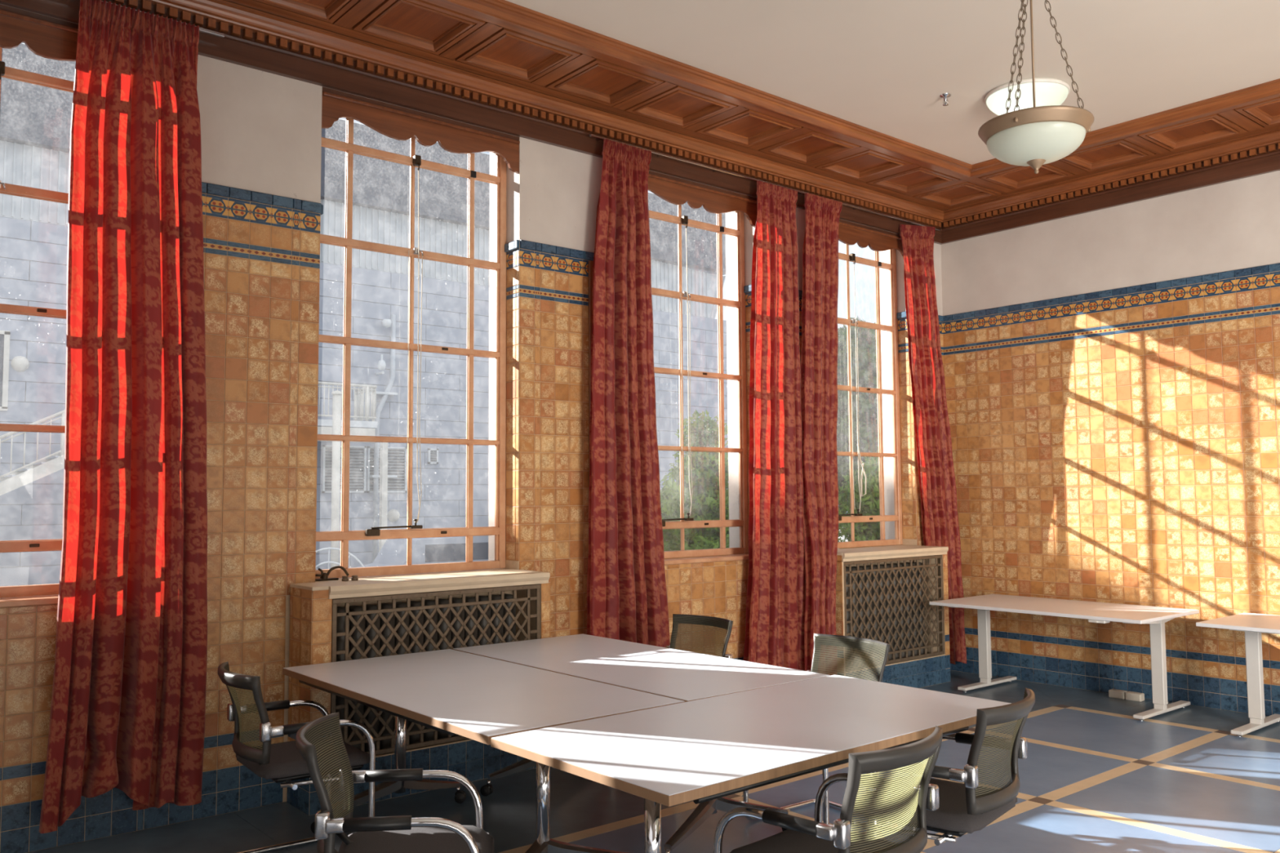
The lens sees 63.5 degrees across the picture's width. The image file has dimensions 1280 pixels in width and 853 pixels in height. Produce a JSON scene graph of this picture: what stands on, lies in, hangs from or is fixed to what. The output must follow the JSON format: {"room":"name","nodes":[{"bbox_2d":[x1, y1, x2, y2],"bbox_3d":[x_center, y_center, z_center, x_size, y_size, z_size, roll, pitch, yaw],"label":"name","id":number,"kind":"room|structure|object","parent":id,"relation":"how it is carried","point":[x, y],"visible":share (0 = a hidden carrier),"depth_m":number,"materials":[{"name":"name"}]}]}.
{"room":"meeting room","nodes":[
{"label":"meeting room","id":0,"kind":"room"},
{"bbox_2d":[0,4,951,852],"bbox_3d":[-1.833,-0.216,5.787,12.300,4.390,0.380,3,-5,-40],"label":"wall","id":1,"kind":"structure","parent":0,"point":[261,131],"depth_m":5.54,"materials":[{"name":"tile"}]},
{"bbox_2d":[0,4,78,608],"bbox_3d":[-2.977,-0.562,4.757,1.300,2.760,0.212,3,-5,-40],"label":"window","id":2,"kind":"structure","parent":1,"relation":"in","point":[46,37],"depth_m":4.88,"materials":[{"name":"paint"}]},
{"bbox_2d":[315,86,519,582],"bbox_3d":[-1.313,-0.482,6.135,1.300,2.760,0.220,3,-5,-40],"label":"window","id":3,"kind":"structure","parent":1,"relation":"in","point":[392,121],"depth_m":6.22,"materials":[{"name":"paint"}]},
{"bbox_2d":[315,565,349,581],"bbox_3d":[-1.692,0.806,5.689,0.196,0.076,0.040,3,-5,-40],"label":"fastener","id":4,"kind":"object","parent":3,"relation":"on","point":[324,576],"visible":0.97,"depth_m":5.66,"materials":[{"name":"brown metal"}]},
{"bbox_2d":[406,169,422,522],"bbox_3d":[-1.337,-0.496,6.157,0.096,2.131,0.011,2,-5,-35],"label":"pull cord","id":5,"kind":"object","parent":3,"relation":"hanging from","point":[418,170],"visible":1,"depth_m":6.15,"materials":[{"name":"white fabric"}]},
{"bbox_2d":[0,0,943,244],"bbox_3d":[-1.809,-2.031,5.629,12.000,0.270,0.128,3,-5,-40],"label":"trim","id":6,"kind":"structure","parent":1,"relation":"attached to","point":[253,38],"depth_m":6.24,"materials":[{"name":"brown wood"}]},
{"bbox_2d":[101,0,939,231],"bbox_3d":[-0.060,-1.908,7.072,7.140,0.021,0.069,3,-5,-40],"label":"rail","id":7,"kind":"object","parent":1,"relation":"attached to","point":[659,154],"visible":0.67,"depth_m":7.53,"materials":[{"name":"wood"}]},
{"bbox_2d":[39,0,207,833],"bbox_3d":[-2.396,-0.106,4.907,0.226,3.808,0.711,-4,-5,43],"label":"curtain","id":8,"kind":"object","parent":7,"relation":"hanging from","point":[127,714],"visible":1,"depth_m":4.88,"materials":[{"name":"red fabric"}]},
{"bbox_2d":[586,138,670,647],"bbox_3d":[-0.067,0.048,6.859,0.728,3.879,0.154,3,-5,-40],"label":"curtain","id":9,"kind":"object","parent":7,"relation":"hanging from","point":[627,599],"visible":0.85,"depth_m":6.81,"materials":[{"name":"red fabric"}]},
{"bbox_2d":[743,180,805,671],"bbox_3d":[0.982,0.103,7.727,0.663,3.889,0.150,3,-5,-40],"label":"curtain","id":10,"kind":"object","parent":7,"relation":"hanging from","point":[775,600],"visible":0.94,"depth_m":7.72,"materials":[{"name":"red fabric"}]},
{"bbox_2d":[800,192,842,671],"bbox_3d":[1.406,0.119,8.016,0.224,3.889,0.607,-3,-4,33],"label":"curtain","id":11,"kind":"object","parent":7,"relation":"hanging from","point":[820,336],"visible":0.87,"depth_m":8.00,"materials":[{"name":"red fabric"}]},
{"bbox_2d":[899,224,966,664],"bbox_3d":[2.559,0.159,9.042,0.636,3.830,0.172,3,-5,-40],"label":"curtain","id":12,"kind":"object","parent":7,"relation":"hanging from","point":[935,468],"visible":0.84,"depth_m":9.04,"materials":[{"name":"red fabric"}]},
{"bbox_2d":[225,0,1017,210],"bbox_3d":[-1.558,-2.209,5.337,12.000,0.076,0.918,3,-5,-40],"label":"trim","id":13,"kind":"structure","parent":1,"relation":"attached to","point":[504,41],"depth_m":6.46,"materials":[{"name":"brown wood"}]},
{"bbox_2d":[648,170,757,564],"bbox_3d":[0.358,-0.402,7.529,1.300,2.760,0.212,3,-5,-40],"label":"window","id":14,"kind":"structure","parent":1,"relation":"in","point":[677,191],"depth_m":7.77,"materials":[{"name":"paint"}]},
{"bbox_2d":[680,226,692,515],"bbox_3d":[0.337,-0.415,7.548,0.096,2.131,0.011,2,-5,-35],"label":"pull cord","id":15,"kind":"object","parent":14,"relation":"hanging from","point":[686,226],"visible":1,"depth_m":7.54,"materials":[{"name":"white fabric"}]},
{"bbox_2d":[837,218,914,550],"bbox_3d":[1.852,-0.330,8.765,1.300,2.760,0.220,3,-5,-40],"label":"window","id":16,"kind":"structure","parent":1,"relation":"in","point":[877,240],"depth_m":9.03,"materials":[{"name":"paint"}]},
{"bbox_2d":[849,264,866,511],"bbox_3d":[1.856,-0.342,8.811,0.168,2.131,0.018,3,-5,-40],"label":"pull cord","id":17,"kind":"object","parent":16,"relation":"hanging from","point":[859,453],"visible":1,"depth_m":8.78,"materials":[{"name":"white fabric"}]},
{"bbox_2d":[27,670,1279,852],"bbox_3d":[1.041,1.821,2.054,12.500,0.200,9.560,3,-5,-40],"label":"floor","id":18,"kind":"structure","parent":0,"point":[1095,777],"depth_m":5.29,"materials":[{"name":"tile"}]},
{"bbox_2d":[217,661,377,852],"bbox_3d":[-1.495,1.458,4.451,0.606,0.865,0.563,2,-5,-36],"label":"chair","id":19,"kind":"object","parent":18,"relation":"on","point":[280,762],"visible":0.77,"depth_m":4.29,"materials":[{"name":"fabric"}]},
{"bbox_2d":[295,712,493,852],"bbox_3d":[-0.761,1.373,3.232,0.606,0.865,0.563,0,-4,-8],"label":"chair","id":20,"kind":"object","parent":18,"relation":"on","point":[319,742],"visible":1,"depth_m":3.29,"materials":[{"name":"fabric"}]},
{"bbox_2d":[286,569,550,815],"bbox_3d":[-1.178,1.398,5.766,1.467,1.158,0.316,3,-5,-40],"label":"radiator cover","id":21,"kind":"object","parent":18,"relation":"on","point":[313,614],"depth_m":5.54,"materials":[{"name":"tile"}]},
{"bbox_2d":[330,584,540,755],"bbox_3d":[-1.081,1.321,5.684,1.282,0.824,0.017,3,-5,-40],"label":"grille","id":22,"kind":"object","parent":21,"relation":"attached to","point":[451,741],"depth_m":5.58,"materials":[{"name":"metal"}]},
{"bbox_2d":[335,593,515,751],"bbox_3d":[-1.193,1.480,5.810,1.118,1.000,0.120,3,-5,-40],"label":"radiator","id":23,"kind":"object","parent":18,"relation":"on","point":[340,623],"visible":0.19,"depth_m":5.69,"materials":[{"name":"metal"}]},
{"bbox_2d":[282,648,684,852],"bbox_3d":[-0.783,1.524,4.618,0.928,0.750,1.917,3,-5,-40],"label":"meeting table","id":24,"kind":"object","parent":18,"relation":"on","point":[480,699],"visible":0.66,"depth_m":4.41,"materials":[{"name":"laminate"}]},
{"bbox_2d":[452,634,830,852],"bbox_3d":[-0.073,1.558,5.208,0.893,0.750,1.917,3,-5,-40],"label":"meeting table","id":25,"kind":"object","parent":18,"relation":"on","point":[677,674],"visible":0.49,"depth_m":5.00,"materials":[{"name":"laminate"}]},
{"bbox_2d":[665,613,733,658],"bbox_3d":[0.201,1.541,5.893,0.606,0.865,0.563,3,-5,-42],"label":"chair","id":26,"kind":"object","parent":18,"relation":"on","point":[701,634],"visible":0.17,"depth_m":6.10,"materials":[{"name":"fabric"}]},
{"bbox_2d":[490,675,1010,852],"bbox_3d":[0.494,1.464,3.817,1.865,0.750,0.925,3,-5,-40],"label":"meeting table","id":27,"kind":"object","parent":18,"relation":"on","point":[699,751],"visible":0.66,"depth_m":3.58,"materials":[{"name":"laminate"}]},
{"bbox_2d":[742,633,889,824],"bbox_3d":[0.871,1.477,4.980,0.606,0.865,0.563,2,-5,-37],"label":"chair","id":28,"kind":"object","parent":18,"relation":"on","point":[865,659],"visible":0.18,"depth_m":5.17,"materials":[{"name":"fabric"}]},
{"bbox_2d":[713,725,942,852],"bbox_3d":[0.601,1.360,3.162,0.563,0.865,0.606,3,-5,-45],"label":"chair","id":29,"kind":"object","parent":18,"relation":"on","point":[879,811],"visible":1,"depth_m":2.99,"materials":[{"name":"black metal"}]},
{"bbox_2d":[845,561,925,660],"bbox_3d":[1.942,1.631,8.415,1.131,1.000,0.120,3,-5,-40],"label":"radiator","id":30,"kind":"object","parent":18,"relation":"on","point":[908,564],"visible":0.22,"depth_m":8.44,"materials":[{"name":"metal"}]},
{"bbox_2d":[835,545,950,688],"bbox_3d":[1.991,1.563,8.398,1.392,1.131,0.316,3,-5,-40],"label":"radiator cover","id":31,"kind":"object","parent":18,"relation":"on","point":[932,668],"visible":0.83,"depth_m":8.37,"materials":[{"name":"wood"}]},
{"bbox_2d":[843,555,944,664],"bbox_3d":[2.054,1.471,8.289,1.295,0.824,0.017,3,-5,-40],"label":"grille","id":32,"kind":"object","parent":31,"relation":"attached to","point":[920,658],"depth_m":8.32,"materials":[{"name":"metal"}]},
{"bbox_2d":[917,688,1035,845],"bbox_3d":[1.109,1.395,3.737,0.606,0.865,0.563,-3,-5,39],"label":"chair","id":33,"kind":"object","parent":18,"relation":"on","point":[988,792],"visible":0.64,"depth_m":3.54,"materials":[{"name":"fabric"}]},
{"bbox_2d":[929,594,1199,721],"bbox_3d":[3.207,1.730,7.901,0.939,0.718,1.675,3,-5,-40],"label":"desk","id":34,"kind":"object","parent":18,"relation":"on","point":[1157,617],"visible":1,"depth_m":7.66,"materials":[{"name":"silver metal"}]},
{"bbox_2d":[1108,688,1127,699],"bbox_3d":[3.683,2.063,7.972,0.072,0.058,0.120,3,-5,-40],"label":"box","id":35,"kind":"object","parent":18,"relation":"on","point":[1113,693],"visible":1,"depth_m":7.95,"materials":[{"name":"plastic"}]},
{"bbox_2d":[1124,691,1144,702],"bbox_3d":[3.765,2.056,7.874,0.072,0.058,0.120,3,-5,-40],"label":"box","id":36,"kind":"object","parent":18,"relation":"on","point":[1129,695],"visible":1,"depth_m":7.85,"materials":[{"name":"plastic"}]},
{"bbox_2d":[1195,613,1279,737],"bbox_3d":[4.549,1.627,6.452,0.835,0.718,1.695,3,-5,-40],"label":"desk","id":37,"kind":"object","parent":18,"relation":"on","point":[1253,624],"visible":1,"depth_m":6.88,"materials":[{"name":"silver metal"}]},
{"bbox_2d":[506,0,1279,164],"bbox_3d":[1.014,-2.534,2.339,12.500,0.150,9.560,3,-5,-40],"label":"ceiling","id":38,"kind":"structure","parent":0,"point":[882,66],"depth_m":6.08,"materials":[{"name":"paint"}]},
{"bbox_2d":[939,93,951,106],"bbox_3d":[2.004,-2.141,6.787,0.071,0.066,0.072,3,-5,-40],"label":"sprinkler","id":39,"kind":"object","parent":38,"relation":"attached to","point":[944,95],"visible":1,"depth_m":6.78,"materials":[{"name":"metal"}]},
{"bbox_2d":[984,77,1070,115],"bbox_3d":[2.529,-2.084,6.758,0.524,0.190,0.524,3,-5,-40],"label":"ceiling lamp","id":40,"kind":"object","parent":38,"relation":"attached to","point":[1048,91],"visible":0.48,"depth_m":6.60,"materials":[{"name":"white glass"}]},
{"bbox_2d":[977,0,1093,173],"bbox_3d":[1.524,-1.661,4.034,0.420,1.377,0.420,3,-5,-40],"label":"pendant lamp","id":41,"kind":"object","parent":38,"relation":"hanging from","point":[1034,136],"visible":1,"depth_m":3.90,"materials":[{"name":"glass"}]},
{"bbox_2d":[940,170,1279,716],"bbox_3d":[5.759,-0.248,6.033,0.318,4.390,9.000,3,-5,-40],"label":"wall","id":42,"kind":"structure","parent":0,"point":[1112,375],"depth_m":8.14,"materials":[{"name":"tile"}]},
{"bbox_2d":[941,127,1279,244],"bbox_3d":[5.591,-2.051,6.020,0.128,0.270,9.000,3,-5,-40],"label":"trim","id":43,"kind":"structure","parent":42,"relation":"attached to","point":[1258,153],"depth_m":8.16,"materials":[{"name":"brown wood"}]},
{"bbox_2d":[966,78,1279,193],"bbox_3d":[5.527,-2.243,5.489,0.918,0.076,8.248,3,-5,-40],"label":"trim","id":44,"kind":"structure","parent":42,"relation":"attached to","point":[1254,109],"depth_m":7.48,"materials":[{"name":"brown wood"}]},
{"label":"outside","id":45,"kind":"structure","parent":0,"visible":0},
{"bbox_2d":[838,529,871,542],"bbox_3d":[-18.502,6.251,50.286,160.000,0.100,89.400,3,-5,-40],"label":"ground","id":46,"kind":"structure","parent":45,"point":[843,536],"depth_m":63.68,"materials":[{"name":"white"}]},
{"bbox_2d":[0,381,387,551],"bbox_3d":[-14.072,1.512,28.360,14.550,6.440,2.800,3,-5,-40],"label":"stair","id":47,"kind":"structure","parent":46,"relation":"on","point":[51,464],"depth_m":31.71,"materials":[{"name":"metal"}]},
{"bbox_2d":[330,390,342,568],"bbox_3d":[-7.186,1.783,24.435,0.400,5.300,0.400,3,-5,-40],"label":"pole","id":48,"kind":"object","parent":46,"relation":"on","point":[336,407],"visible":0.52,"depth_m":24.41,"materials":[{"name":"white paint"}]},
{"bbox_2d":[315,547,367,578],"bbox_3d":[-6.502,3.429,21.998,1.603,1.689,0.658,3,-5,-40],"label":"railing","id":49,"kind":"object","parent":46,"relation":"on","point":[324,548],"visible":0.14,"depth_m":22.27,"materials":[{"name":"metal"}]},
{"bbox_2d":[0,43,728,598],"bbox_3d":[-32.266,-3.440,23.610,84.050,15.930,13.740,3,-5,-40],"label":"office building","id":50,"kind":"structure","parent":46,"relation":"on","point":[35,120],"depth_m":35.02,"materials":[{"name":"brick"}]},
{"bbox_2d":[10,355,29,372],"bbox_3d":[-16.877,-1.718,28.204,0.440,0.440,0.200,3,-5,-40],"label":"light","id":51,"kind":"object","parent":50,"relation":"attached to","point":[18,363],"depth_m":28.17,"materials":[{"name":"white paint"}]},
{"bbox_2d":[387,509,399,521],"bbox_3d":[-8.304,3.014,35.024,0.440,0.440,0.200,3,-5,-40],"label":"light","id":52,"kind":"object","parent":50,"relation":"attached to","point":[393,515],"depth_m":34.97,"materials":[{"name":"white paint"}]},
{"bbox_2d":[349,535,488,577],"bbox_3d":[-5.250,3.622,25.921,3.550,1.800,1.640,3,-5,-40],"label":"van","id":53,"kind":"object","parent":46,"relation":"on","point":[431,550],"visible":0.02,"depth_m":25.36,"materials":[{"name":"metal"}]},
{"bbox_2d":[659,409,728,559],"bbox_3d":[1.229,1.866,19.656,2.684,4.418,1.932,3,-5,-40],"label":"tree","id":54,"kind":"object","parent":46,"relation":"on","point":[704,472],"visible":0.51,"depth_m":19.18,"materials":[{"name":"green plant"}]},
{"bbox_2d":[836,315,878,513],"bbox_3d":[5.497,0.805,25.934,4.346,7.296,3.204,3,-5,-40],"label":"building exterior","id":55,"kind":"structure","parent":46,"relation":"on","point":[866,363],"depth_m":24.92,"materials":[{"name":"green plant"}]},
{"bbox_2d":[837,449,879,548],"bbox_3d":[5.357,2.260,21.835,3.259,3.867,2.266,2,-5,-37],"label":"tree","id":56,"kind":"object","parent":46,"relation":"on","point":[869,504],"visible":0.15,"depth_m":21.13,"materials":[{"name":"green plant"}]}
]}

